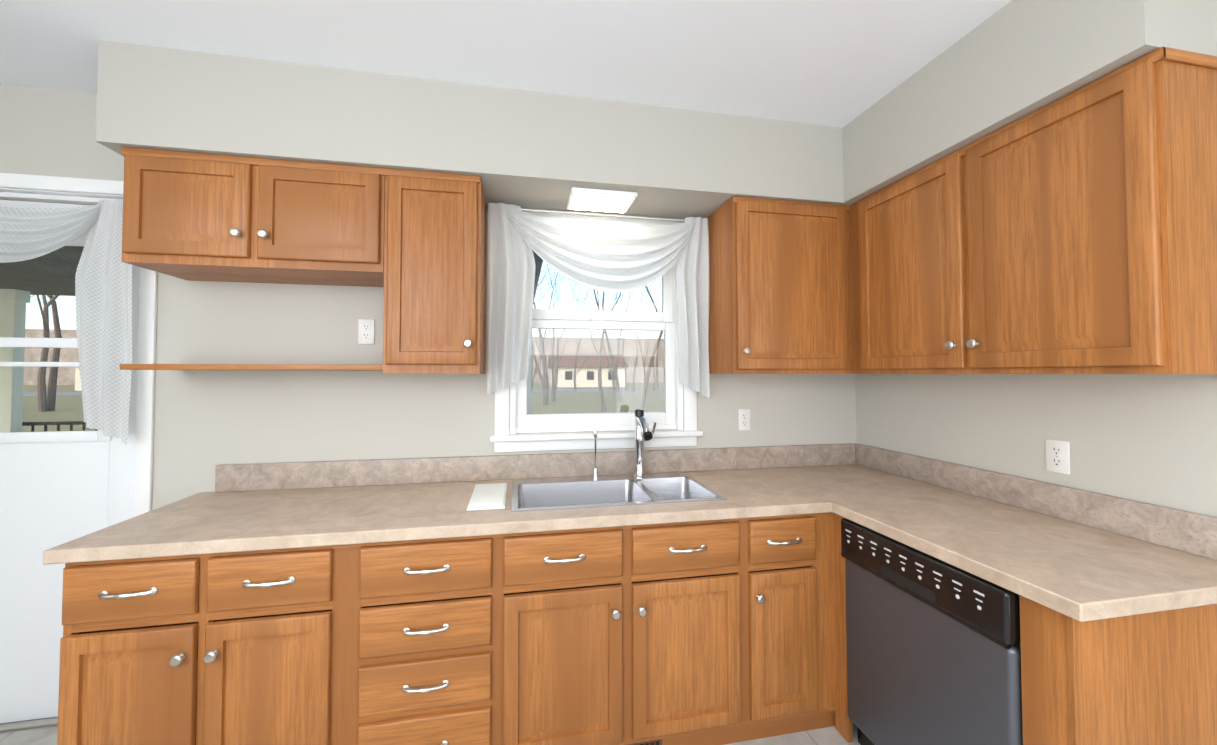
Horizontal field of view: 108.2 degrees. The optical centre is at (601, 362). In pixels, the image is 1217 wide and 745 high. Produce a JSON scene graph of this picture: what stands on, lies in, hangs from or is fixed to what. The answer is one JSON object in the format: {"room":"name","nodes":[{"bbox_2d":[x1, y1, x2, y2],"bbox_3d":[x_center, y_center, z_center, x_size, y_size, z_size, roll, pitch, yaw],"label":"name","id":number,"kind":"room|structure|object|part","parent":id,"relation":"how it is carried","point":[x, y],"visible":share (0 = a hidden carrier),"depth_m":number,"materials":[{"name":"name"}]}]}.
{"room":"kitchen","nodes":[
{"label":"kitchen","id":0,"kind":"room"},
{"bbox_2d":[0,84,855,509],"bbox_3d":[-0.605,0.174,2.208,4.415,2.615,0.150,0,-1,-11],"label":"wall","id":1,"kind":"structure","parent":0,"point":[206,422],"depth_m":1.99,"materials":[{"name":"grey paint"}]},
{"bbox_2d":[0,717,57,731],"bbox_3d":[-2.364,1.466,1.774,0.800,0.011,0.038,0,-1,-11],"label":"door sill","id":2,"kind":"structure","parent":1,"relation":"attached to","point":[24,725],"depth_m":1.78,"materials":[{"name":"grey metal"}]},
{"bbox_2d":[120,364,382,370],"bbox_3d":[-1.346,0.021,1.840,0.901,0.022,0.297,0,-1,-11],"label":"open shelf","id":3,"kind":"object","parent":1,"relation":"attached to","point":[342,367],"visible":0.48,"depth_m":1.69,"materials":[{"name":"brown wood"}]},
{"bbox_2d":[121,147,384,286],"bbox_3d":[-1.331,-0.567,1.832,0.881,0.417,0.346,0,-1,-11],"label":"upper cabinet","id":4,"kind":"object","parent":1,"relation":"attached to","point":[189,216],"depth_m":1.67,"materials":[{"name":"brown wood"}]},
{"bbox_2d":[358,319,374,343],"bbox_3d":[-1.088,-0.143,2.041,0.070,0.115,0.008,0,-1,-11],"label":"outlet","id":5,"kind":"object","parent":1,"relation":"attached to","point":[366,331],"visible":1,"depth_m":2.04,"materials":[{"name":"white plastic"}]},
{"bbox_2d":[377,168,485,373],"bbox_3d":[-0.714,-0.361,1.944,0.372,0.822,0.346,0,-1,-11],"label":"upper cabinet","id":6,"kind":"object","parent":1,"relation":"attached to","point":[433,282],"depth_m":1.78,"materials":[{"name":"brown wood"}]},
{"bbox_2d":[490,211,702,451],"bbox_3d":[-0.018,-0.154,2.301,1.080,1.185,0.198,0,-1,-11],"label":"kitchen window","id":7,"kind":"structure","parent":1,"relation":"in","point":[514,417],"depth_m":2.28,"materials":[{"name":"white"}]},
{"bbox_3d":[-0.021,-0.168,2.318,0.740,0.875,0.037,0,-1,-11],"label":"glass","id":8,"kind":"part","parent":7,"relation":"part of","materials":[{"name":"clear glass"}]},
{"bbox_2d":[486,203,709,397],"bbox_3d":[0.009,-0.284,2.164,1.122,0.934,0.097,0,-1,-11],"label":"curtain","id":9,"kind":"object","parent":7,"relation":"hanging from","point":[611,259],"visible":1,"depth_m":2.14,"materials":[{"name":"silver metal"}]},
{"bbox_2d":[215,443,1216,559],"bbox_3d":[0.022,0.492,1.528,3.177,0.116,1.397,0,-1,-11],"label":"backsplash","id":10,"kind":"structure","parent":1,"relation":"attached to","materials":[{"name":"laminate"}]},
{"bbox_2d":[738,409,749,429],"bbox_3d":[0.774,0.309,2.384,0.070,0.115,0.008,0,-1,-11],"label":"electrical outlet","id":11,"kind":"object","parent":1,"relation":"attached to","point":[743,419],"visible":1,"depth_m":2.38,"materials":[{"name":"white plastic"}]},
{"bbox_2d":[707,196,848,373],"bbox_3d":[0.884,-0.354,2.248,0.620,0.822,0.346,0,-1,-11],"label":"upper cabinet","id":12,"kind":"object","parent":1,"relation":"attached to","point":[779,269],"depth_m":2.08,"materials":[{"name":"brown wood"}]},
{"bbox_2d":[0,717,859,744],"bbox_3d":[0.996,1.556,0.186,6.760,0.250,4.650,0,-1,-11],"label":"floor","id":13,"kind":"structure","parent":0,"point":[48,736],"depth_m":1.72,"materials":[{"name":"tile"}]},
{"bbox_2d":[827,609,1206,744],"bbox_3d":[1.290,1.034,1.506,0.616,0.860,0.674,0,-1,-11],"label":"base cabinet","id":14,"kind":"object","parent":13,"relation":"on","point":[1136,680],"depth_m":1.09,"materials":[{"name":"brown wood"}]},
{"bbox_2d":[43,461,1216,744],"bbox_3d":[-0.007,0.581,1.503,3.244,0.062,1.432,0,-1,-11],"label":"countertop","id":15,"kind":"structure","parent":14,"relation":"on","point":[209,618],"depth_m":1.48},
{"bbox_2d":[466,483,506,510],"bbox_3d":[-0.466,0.547,1.828,0.140,0.021,0.370,0,-1,-11],"label":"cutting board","id":16,"kind":"object","parent":15,"relation":"on","point":[488,496],"visible":0.96,"depth_m":1.74,"materials":[{"name":"white"}]},
{"bbox_2d":[591,429,598,476],"bbox_3d":[-0.029,0.441,2.127,0.038,0.237,0.038,0,-1,-11],"label":"faucet","id":17,"kind":"object","parent":15,"relation":"on","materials":[{"name":"silver metal"}]},
{"bbox_2d":[511,473,730,512],"bbox_3d":[0.045,0.650,1.937,0.859,0.191,0.474,0,-1,-11],"label":"sink","id":18,"kind":"object","parent":15,"relation":"in","point":[608,488],"depth_m":2.06,"materials":[{"name":"silver metal"}]},
{"bbox_2d":[631,409,655,476],"bbox_3d":[0.225,0.394,2.111,0.120,0.330,0.197,0,-1,-11],"label":"faucet","id":19,"kind":"object","parent":15,"relation":"on","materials":[{"name":"silver metal"}]},
{"bbox_2d":[627,739,661,744],"bbox_3d":[0.076,1.432,1.616,0.305,0.058,0.006,0,-1,-11],"label":"vent","id":20,"kind":"object","parent":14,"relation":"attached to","point":[641,741],"depth_m":1.63,"materials":[{"name":"brown metal"}]},
{"bbox_2d":[841,518,1022,744],"bbox_3d":[1.289,1.029,1.467,0.633,0.863,0.598,0,-1,-11],"label":"dishwasher","id":21,"kind":"object","parent":14,"relation":"in","point":[934,644],"depth_m":1.36,"materials":[{"name":"black metal"}]},
{"bbox_2d":[96,40,853,230],"bbox_3d":[-0.169,-0.955,2.059,3.375,0.365,0.360,0,-1,-11],"label":"soffit","id":22,"kind":"structure","parent":0,"point":[533,149],"depth_m":1.80,"materials":[{"name":"grey paint"}]},
{"bbox_2d":[567,187,637,212],"bbox_3d":[-0.003,-0.758,2.076,0.300,0.024,0.220,0,-1,-11],"label":"light","id":23,"kind":"object","parent":22,"relation":"attached to","point":[589,199],"visible":0.98,"depth_m":2.03,"materials":[{"name":"white plastic"}]},
{"bbox_2d":[0,0,1010,127],"bbox_3d":[-0.003,-1.238,0.856,8.500,0.140,6.200,0,-1,-11],"label":"ceiling","id":24,"kind":"structure","parent":0,"point":[838,63],"depth_m":1.58,"materials":[{"name":"white paint"}]},
{"bbox_2d":[843,0,1216,203],"bbox_3d":[1.442,-0.965,1.653,0.360,0.365,1.040,0,-1,-11],"label":"soffit","id":25,"kind":"structure","parent":0,"point":[1011,61],"depth_m":1.42,"materials":[{"name":"grey paint"}]},
{"bbox_2d":[855,374,1216,516],"bbox_3d":[1.655,0.164,1.808,0.125,2.615,1.480,0,-1,-11],"label":"wall","id":26,"kind":"structure","parent":0,"point":[1149,438],"depth_m":1.54,"materials":[{"name":"grey paint"}]},
{"bbox_2d":[849,47,1216,373],"bbox_3d":[1.455,-0.369,1.656,0.322,0.822,1.069,0,-1,-11],"label":"upper cabinet","id":27,"kind":"object","parent":26,"relation":"attached to","point":[1073,233],"depth_m":1.30,"materials":[{"name":"brown wood"}]},
{"bbox_2d":[1045,439,1069,474],"bbox_3d":[1.628,0.336,1.574,0.008,0.115,0.070,0,-1,-11],"label":"outlet","id":28,"kind":"object","parent":26,"relation":"attached to","point":[1057,456],"visible":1,"depth_m":1.57,"materials":[{"name":"white plastic"}]},
{"label":"outside","id":29,"kind":"structure","parent":0,"visible":0},
{"bbox_2d":[22,383,663,431],"bbox_3d":[-11.233,3.372,61.205,240.000,0.690,119.840,0,-1,-11],"label":"ground","id":30,"kind":"structure","parent":29,"point":[561,408],"depth_m":28.60,"materials":[{"name":"plant"}]},
{"bbox_2d":[0,289,531,432],"bbox_3d":[-3.323,0.419,5.488,12.720,2.410,0.220,0,-1,-11],"label":"posts","id":31,"kind":"object","parent":30,"relation":"on","point":[20,327],"depth_m":4.83,"materials":[{"name":"paint"}]},
{"bbox_2d":[0,246,542,302],"bbox_3d":[-4.935,-0.991,3.506,8.800,0.310,3.940,0,-1,-11],"label":"porch roof","id":32,"kind":"structure","parent":31,"relation":"on","point":[36,269],"depth_m":4.07,"materials":[{"name":"grey"}]},
{"bbox_2d":[23,329,663,390],"bbox_3d":[-13.234,-0.817,71.845,220.000,9.000,30.400,0,-1,-11],"label":"houses","id":33,"kind":"structure","parent":30,"relation":"on","point":[580,381],"depth_m":71.28},
{"bbox_2d":[30,264,663,411],"bbox_3d":[-15.565,-5.081,33.621,57.922,15.665,40.408,0,-1,-11],"label":"trees","id":34,"kind":"object","parent":30,"relation":"on","point":[42,403],"depth_m":25.49,"materials":[{"name":"brown plant"}]},
{"bbox_3d":[-3.614,0.160,1.636,1.710,2.615,0.150,0,-1,-11],"label":"wall","id":35,"kind":"structure","parent":0,"visible":0},
{"bbox_2d":[0,196,131,443],"bbox_3d":[-2.341,-0.170,1.720,0.881,0.994,0.097,0,-1,-11],"label":"door curtain","id":36,"kind":"object","parent":35,"relation":"hanging from","point":[103,287],"visible":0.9,"depth_m":1.77,"materials":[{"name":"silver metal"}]},
{"bbox_2d":[0,192,139,722],"bbox_3d":[-2.370,0.377,1.838,0.798,2.167,0.057,0,-1,-11],"label":"exterior door","id":37,"kind":"structure","parent":35,"relation":"in","point":[57,488],"depth_m":1.82,"materials":[{"name":"white"}]},
{"bbox_2d":[0,246,94,431],"bbox_3d":[-2.405,0.036,1.801,0.641,1.126,0.087,0,-1,-11],"label":"window","id":38,"kind":"structure","parent":37,"relation":"attached to","point":[56,316],"depth_m":1.85,"materials":[{"name":"clear glass"}]},
{"bbox_2d":[0,173,157,516],"bbox_3d":[-2.374,0.351,1.859,0.926,2.243,0.166,0,-1,-11],"label":"door frame","id":39,"kind":"structure","parent":35,"relation":"attached to","point":[145,403],"depth_m":1.86,"materials":[{"name":"white"}]}
]}

